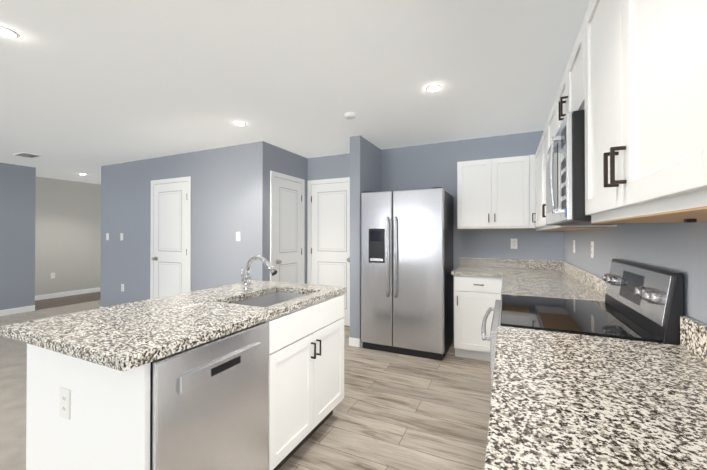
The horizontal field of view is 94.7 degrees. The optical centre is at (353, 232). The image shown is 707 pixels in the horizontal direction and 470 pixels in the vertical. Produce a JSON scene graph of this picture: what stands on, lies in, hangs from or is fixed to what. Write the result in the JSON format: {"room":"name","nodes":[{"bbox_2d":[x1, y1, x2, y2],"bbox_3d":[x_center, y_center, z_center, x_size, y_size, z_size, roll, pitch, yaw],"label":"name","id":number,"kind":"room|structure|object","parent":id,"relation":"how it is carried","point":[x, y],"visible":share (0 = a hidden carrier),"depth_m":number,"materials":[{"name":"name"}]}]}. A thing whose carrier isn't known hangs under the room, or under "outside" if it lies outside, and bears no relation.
{"room":"kitchen","nodes":[
{"label":"kitchen","id":0,"kind":"room"},
{"bbox_2d":[0,163,35,309],"bbox_3d":[-6.932,0.087,2.514,0.120,2.440,6.790,0,0,25],"label":"wall","id":1,"kind":"structure","parent":0,"point":[17,229],"depth_m":5.36,"materials":[{"name":"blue paint"}]},
{"bbox_2d":[0,305,34,315],"bbox_3d":[-6.872,1.259,2.477,0.014,0.095,6.790,0,0,25],"label":"baseboard","id":2,"kind":"structure","parent":1,"relation":"attached to","point":[27,308],"depth_m":5.35,"materials":[{"name":"white wood"}]},
{"bbox_2d":[0,300,99,469],"bbox_3d":[-4.166,1.336,2.326,5.040,0.060,8.820,0,0,25],"label":"floor","id":3,"kind":"structure","parent":0,"point":[13,375],"depth_m":2.77,"materials":[{"name":"beige wood"}]},
{"bbox_2d":[35,292,99,309],"bbox_3d":[-6.999,1.345,3.657,1.220,0.060,8.820,0,0,25],"label":"floor","id":4,"kind":"structure","parent":0,"point":[62,301],"depth_m":6.40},
{"bbox_2d":[35,177,100,295],"bbox_3d":[-6.053,0.119,6.973,0.120,2.440,2.030,0,0,25],"label":"wall","id":5,"kind":"structure","parent":0,"point":[67,233],"depth_m":6.86,"materials":[{"name":"paint"}]},
{"bbox_2d":[35,287,99,300],"bbox_3d":[-6.018,1.291,6.882,0.014,0.095,1.910,0,0,25],"label":"baseboard","id":6,"kind":"structure","parent":5,"relation":"attached to","point":[62,294],"depth_m":6.84,"materials":[{"name":"white wood"}]},
{"bbox_2d":[100,141,307,306],"bbox_3d":[-2.433,0.106,5.223,3.440,2.440,1.120,0,0,25],"label":"wall block","id":7,"kind":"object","parent":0,"point":[230,191],"visible":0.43,"depth_m":4.45,"materials":[{"name":"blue paint"}]},
{"bbox_2d":[150,176,190,298],"bbox_3d":[-2.656,0.271,4.665,0.854,2.102,0.073,0,0,25],"label":"closet door","id":8,"kind":"structure","parent":7,"relation":"attached to","point":[170,252],"depth_m":4.68,"materials":[{"name":"white wood"}]},
{"bbox_2d":[236,232,239,240],"bbox_3d":[-1.470,0.049,4.147,0.070,0.116,0.007,0,0,25],"label":"light switch","id":9,"kind":"object","parent":7,"relation":"attached to","point":[237,236],"visible":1,"depth_m":4.14,"materials":[{"name":"white plastic"}]},
{"bbox_2d":[270,171,304,283],"bbox_3d":[-0.861,0.270,4.433,0.073,2.102,0.754,0,0,25],"label":"pantry door","id":10,"kind":"structure","parent":7,"relation":"attached to","point":[287,227],"depth_m":4.42,"materials":[{"name":"white wood"}]},
{"bbox_2d":[0,0,589,184],"bbox_3d":[-3.378,-1.167,1.974,9.220,0.060,8.820,0,0,25],"label":"ceiling","id":11,"kind":"structure","parent":0,"point":[89,88],"depth_m":2.34,"materials":[{"name":"white paint"}]},
{"bbox_2d":[0,26,19,38],"bbox_3d":[-1.970,-1.133,1.843,0.116,0.010,0.116,0,0,25],"label":"recessed light","id":12,"kind":"object","parent":11,"relation":"in","point":[7,32],"visible":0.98,"depth_m":1.84,"materials":[{"name":"white"}]},
{"bbox_2d":[13,152,40,157],"bbox_3d":[-4.683,-1.111,4.675,0.300,0.013,0.200,0,0,25],"label":"ceiling vent","id":13,"kind":"object","parent":11,"relation":"in","point":[24,154],"visible":1,"depth_m":4.66,"materials":[{"name":"white metal"}]},
{"bbox_2d":[234,121,245,125],"bbox_3d":[-1.171,-1.122,3.357,0.116,0.010,0.116,0,0,25],"label":"recessed light","id":14,"kind":"object","parent":11,"relation":"in","point":[239,123],"visible":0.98,"depth_m":3.34,"materials":[{"name":"white plastic"}]},
{"bbox_2d":[345,112,355,118],"bbox_3d":[-0.028,-1.114,3.107,0.112,0.030,0.112,0,0,25],"label":"smoke detector","id":15,"kind":"object","parent":11,"relation":"attached to","point":[350,115],"visible":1,"depth_m":3.08,"materials":[{"name":"white plastic"}]},
{"bbox_2d":[426,84,440,91],"bbox_3d":[0.625,-1.127,2.546,0.116,0.010,0.116,0,0,25],"label":"recessed light","id":16,"kind":"object","parent":11,"relation":"in","point":[433,87],"visible":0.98,"depth_m":2.53,"materials":[{"name":"white"}]},
{"bbox_2d":[350,135,380,346],"bbox_3d":[0.165,0.098,4.101,0.132,2.440,0.700,0,0,25],"label":"wall","id":17,"kind":"structure","parent":0,"point":[365,165],"depth_m":3.79,"materials":[{"name":"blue paint"}]},
{"bbox_2d":[349,337,357,345],"bbox_3d":[0.098,1.271,4.117,0.017,0.095,0.714,0,0,25],"label":"baseboard","id":18,"kind":"structure","parent":17,"relation":"attached to","point":[355,342],"depth_m":3.77,"materials":[{"name":"white wood"}]},
{"bbox_2d":[278,326,489,469],"bbox_3d":[-0.652,1.322,0.399,2.960,0.060,8.320,0,0,25],"label":"floor","id":19,"kind":"structure","parent":0,"point":[393,411],"depth_m":2.30,"materials":[{"name":"beige wood"}]},
{"bbox_2d":[26,291,345,469],"bbox_3d":[-0.719,0.865,1.845,0.851,0.875,1.408,0,0,25],"label":"kitchen island","id":20,"kind":"object","parent":19,"relation":"on","point":[247,373],"depth_m":1.31,"materials":[{"name":"white wood"}]},
{"bbox_2d":[0,280,279,350],"bbox_3d":[-0.966,0.408,1.942,0.375,0.040,1.507,0,0,25],"label":"island countertop","id":21,"kind":"structure","parent":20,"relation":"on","point":[33,332],"depth_m":1.55,"materials":[{"name":"beige stone"}]},
{"bbox_2d":[44,283,345,374],"bbox_3d":[-0.584,0.407,1.763,0.468,0.040,1.507,0,0,25],"label":"island countertop","id":22,"kind":"structure","parent":20,"relation":"on","point":[123,346],"depth_m":1.28,"materials":[{"name":"beige stone"}]},
{"bbox_2d":[228,291,311,306],"bbox_3d":[-0.508,0.528,2.028,0.404,0.222,0.603,0,0,25],"label":"sink","id":23,"kind":"object","parent":22,"relation":"in","point":[269,297],"depth_m":2.27,"materials":[{"name":"silver metal"}]},
{"bbox_2d":[361,187,453,360],"bbox_3d":[0.634,0.425,3.794,0.920,1.782,0.783,0,0,25],"label":"refrigerator","id":24,"kind":"object","parent":19,"relation":"on","point":[406,270],"visible":1,"depth_m":3.49,"materials":[{"name":"grey metal"}]},
{"bbox_2d":[451,274,494,365],"bbox_3d":[1.387,0.876,3.526,0.506,0.875,0.685,0,0,25],"label":"base cabinet","id":25,"kind":"object","parent":19,"relation":"on","point":[474,294],"depth_m":3.31,"materials":[{"name":"white wood"}]},
{"bbox_2d":[451,266,570,277],"bbox_3d":[1.634,0.418,3.435,1.072,0.040,0.646,0,0,25],"label":"countertop","id":26,"kind":"structure","parent":25,"relation":"on","point":[461,269],"depth_m":3.37,"materials":[{"name":"beige stone"}]},
{"bbox_2d":[499,274,604,301],"bbox_3d":[1.452,0.411,2.476,0.586,0.040,1.243,0,0,25],"label":"countertop","id":27,"kind":"structure","parent":25,"relation":"on","point":[536,285],"depth_m":2.32,"materials":[{"name":"beige stone"}]},
{"bbox_2d":[495,274,502,300],"bbox_3d":[1.556,0.871,2.747,0.630,0.875,0.739,0,0,25],"label":"base cabinet","id":28,"kind":"object","parent":19,"relation":"on","point":[498,277],"depth_m":3.20,"materials":[{"name":"white wood"}]},
{"bbox_2d":[481,259,682,403],"bbox_3d":[0.984,0.722,1.586,0.661,1.158,0.750,0,0,25],"label":"range","id":29,"kind":"object","parent":19,"relation":"on","point":[644,303],"visible":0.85,"depth_m":1.37,"materials":[{"name":"grey"}]},
{"bbox_2d":[308,131,563,339],"bbox_3d":[0.811,0.099,4.251,3.260,2.440,0.120,0,0,25],"label":"wall","id":30,"kind":"structure","parent":0,"point":[428,166],"depth_m":3.97,"materials":[{"name":"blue paint"}]},
{"bbox_2d":[307,177,349,325],"bbox_3d":[-0.321,0.271,4.673,0.834,2.102,0.073,0,0,25],"label":"back door","id":31,"kind":"structure","parent":30,"relation":"in","point":[328,232],"depth_m":4.71,"materials":[{"name":"white wood"}]},
{"bbox_2d":[457,155,528,228],"bbox_3d":[1.577,-0.420,3.633,0.766,0.749,0.346,0,0,25],"label":"upper cabinet","id":32,"kind":"object","parent":30,"relation":"attached to","point":[491,193],"depth_m":3.48,"materials":[{"name":"white wood"}]},
{"bbox_2d":[459,258,562,269],"bbox_3d":[1.767,0.351,3.718,1.072,0.099,0.020,0,0,25],"label":"backsplash","id":33,"kind":"structure","parent":30,"relation":"attached to","point":[524,264],"depth_m":3.67,"materials":[{"name":"beige stone"}]},
{"bbox_2d":[511,239,516,248],"bbox_3d":[1.825,0.125,3.704,0.070,0.116,0.006,0,0,25],"label":"outlet","id":34,"kind":"object","parent":30,"relation":"attached to","point":[513,243],"visible":1,"depth_m":3.70,"materials":[{"name":"white plastic"}]},
{"bbox_2d":[484,326,706,469],"bbox_3d":[0.609,0.399,0.683,0.586,0.040,1.193,0,0,25],"label":"countertop","id":35,"kind":"structure","parent":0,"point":[560,401],"depth_m":0.72,"materials":[{"name":"beige stone"}]},
{"bbox_2d":[564,221,706,324],"bbox_3d":[0.607,0.068,-0.183,0.140,2.440,8.320,0,0,25],"label":"wall","id":36,"kind":"structure","parent":0,"point":[679,247],"depth_m":1.33,"materials":[{"name":"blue paint"}]},
{"bbox_2d":[529,140,540,230],"bbox_3d":[1.811,-0.412,2.952,0.336,0.774,0.728,0,0,25],"label":"upper cabinet","id":37,"kind":"object","parent":36,"relation":"attached to","point":[535,159],"depth_m":3.29,"materials":[{"name":"white wood"}]},
{"bbox_2d":[553,39,576,135],"bbox_3d":[1.161,-0.642,1.512,0.286,0.335,0.756,0,0,25],"label":"upper cabinet","id":38,"kind":"object","parent":36,"relation":"attached to","point":[565,101],"depth_m":1.55,"materials":[{"name":"white wood"}]},
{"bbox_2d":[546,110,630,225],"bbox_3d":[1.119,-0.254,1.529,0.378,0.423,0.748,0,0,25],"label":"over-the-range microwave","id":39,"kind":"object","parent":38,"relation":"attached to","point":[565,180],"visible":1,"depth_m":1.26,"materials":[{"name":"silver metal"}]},
{"bbox_2d":[541,106,599,230],"bbox_3d":[1.526,-0.417,2.286,0.286,0.774,0.951,0,0,25],"label":"upper cabinet","id":40,"kind":"object","parent":36,"relation":"attached to","point":[547,135],"depth_m":2.51,"materials":[{"name":"white wood"}]},
{"bbox_2d":[591,241,593,257],"bbox_3d":[1.700,0.121,2.319,0.006,0.116,0.070,0,0,25],"label":"outlet","id":41,"kind":"object","parent":36,"relation":"attached to","point":[592,249],"visible":1,"depth_m":2.30,"materials":[{"name":"white plastic"}]},
{"bbox_2d":[563,262,706,361],"bbox_3d":[1.425,0.337,1.754,0.020,0.099,3.826,0,0,25],"label":"backsplash","id":42,"kind":"structure","parent":36,"relation":"attached to","point":[693,333],"depth_m":1.08,"materials":[{"name":"beige stone"}]},
{"bbox_2d":[577,0,706,227],"bbox_3d":[0.812,-0.428,0.768,0.286,0.774,0.877,0,0,25],"label":"upper cabinet","id":43,"kind":"object","parent":36,"relation":"attached to","point":[633,84],"depth_m":0.73,"materials":[{"name":"white wood"}]}
]}

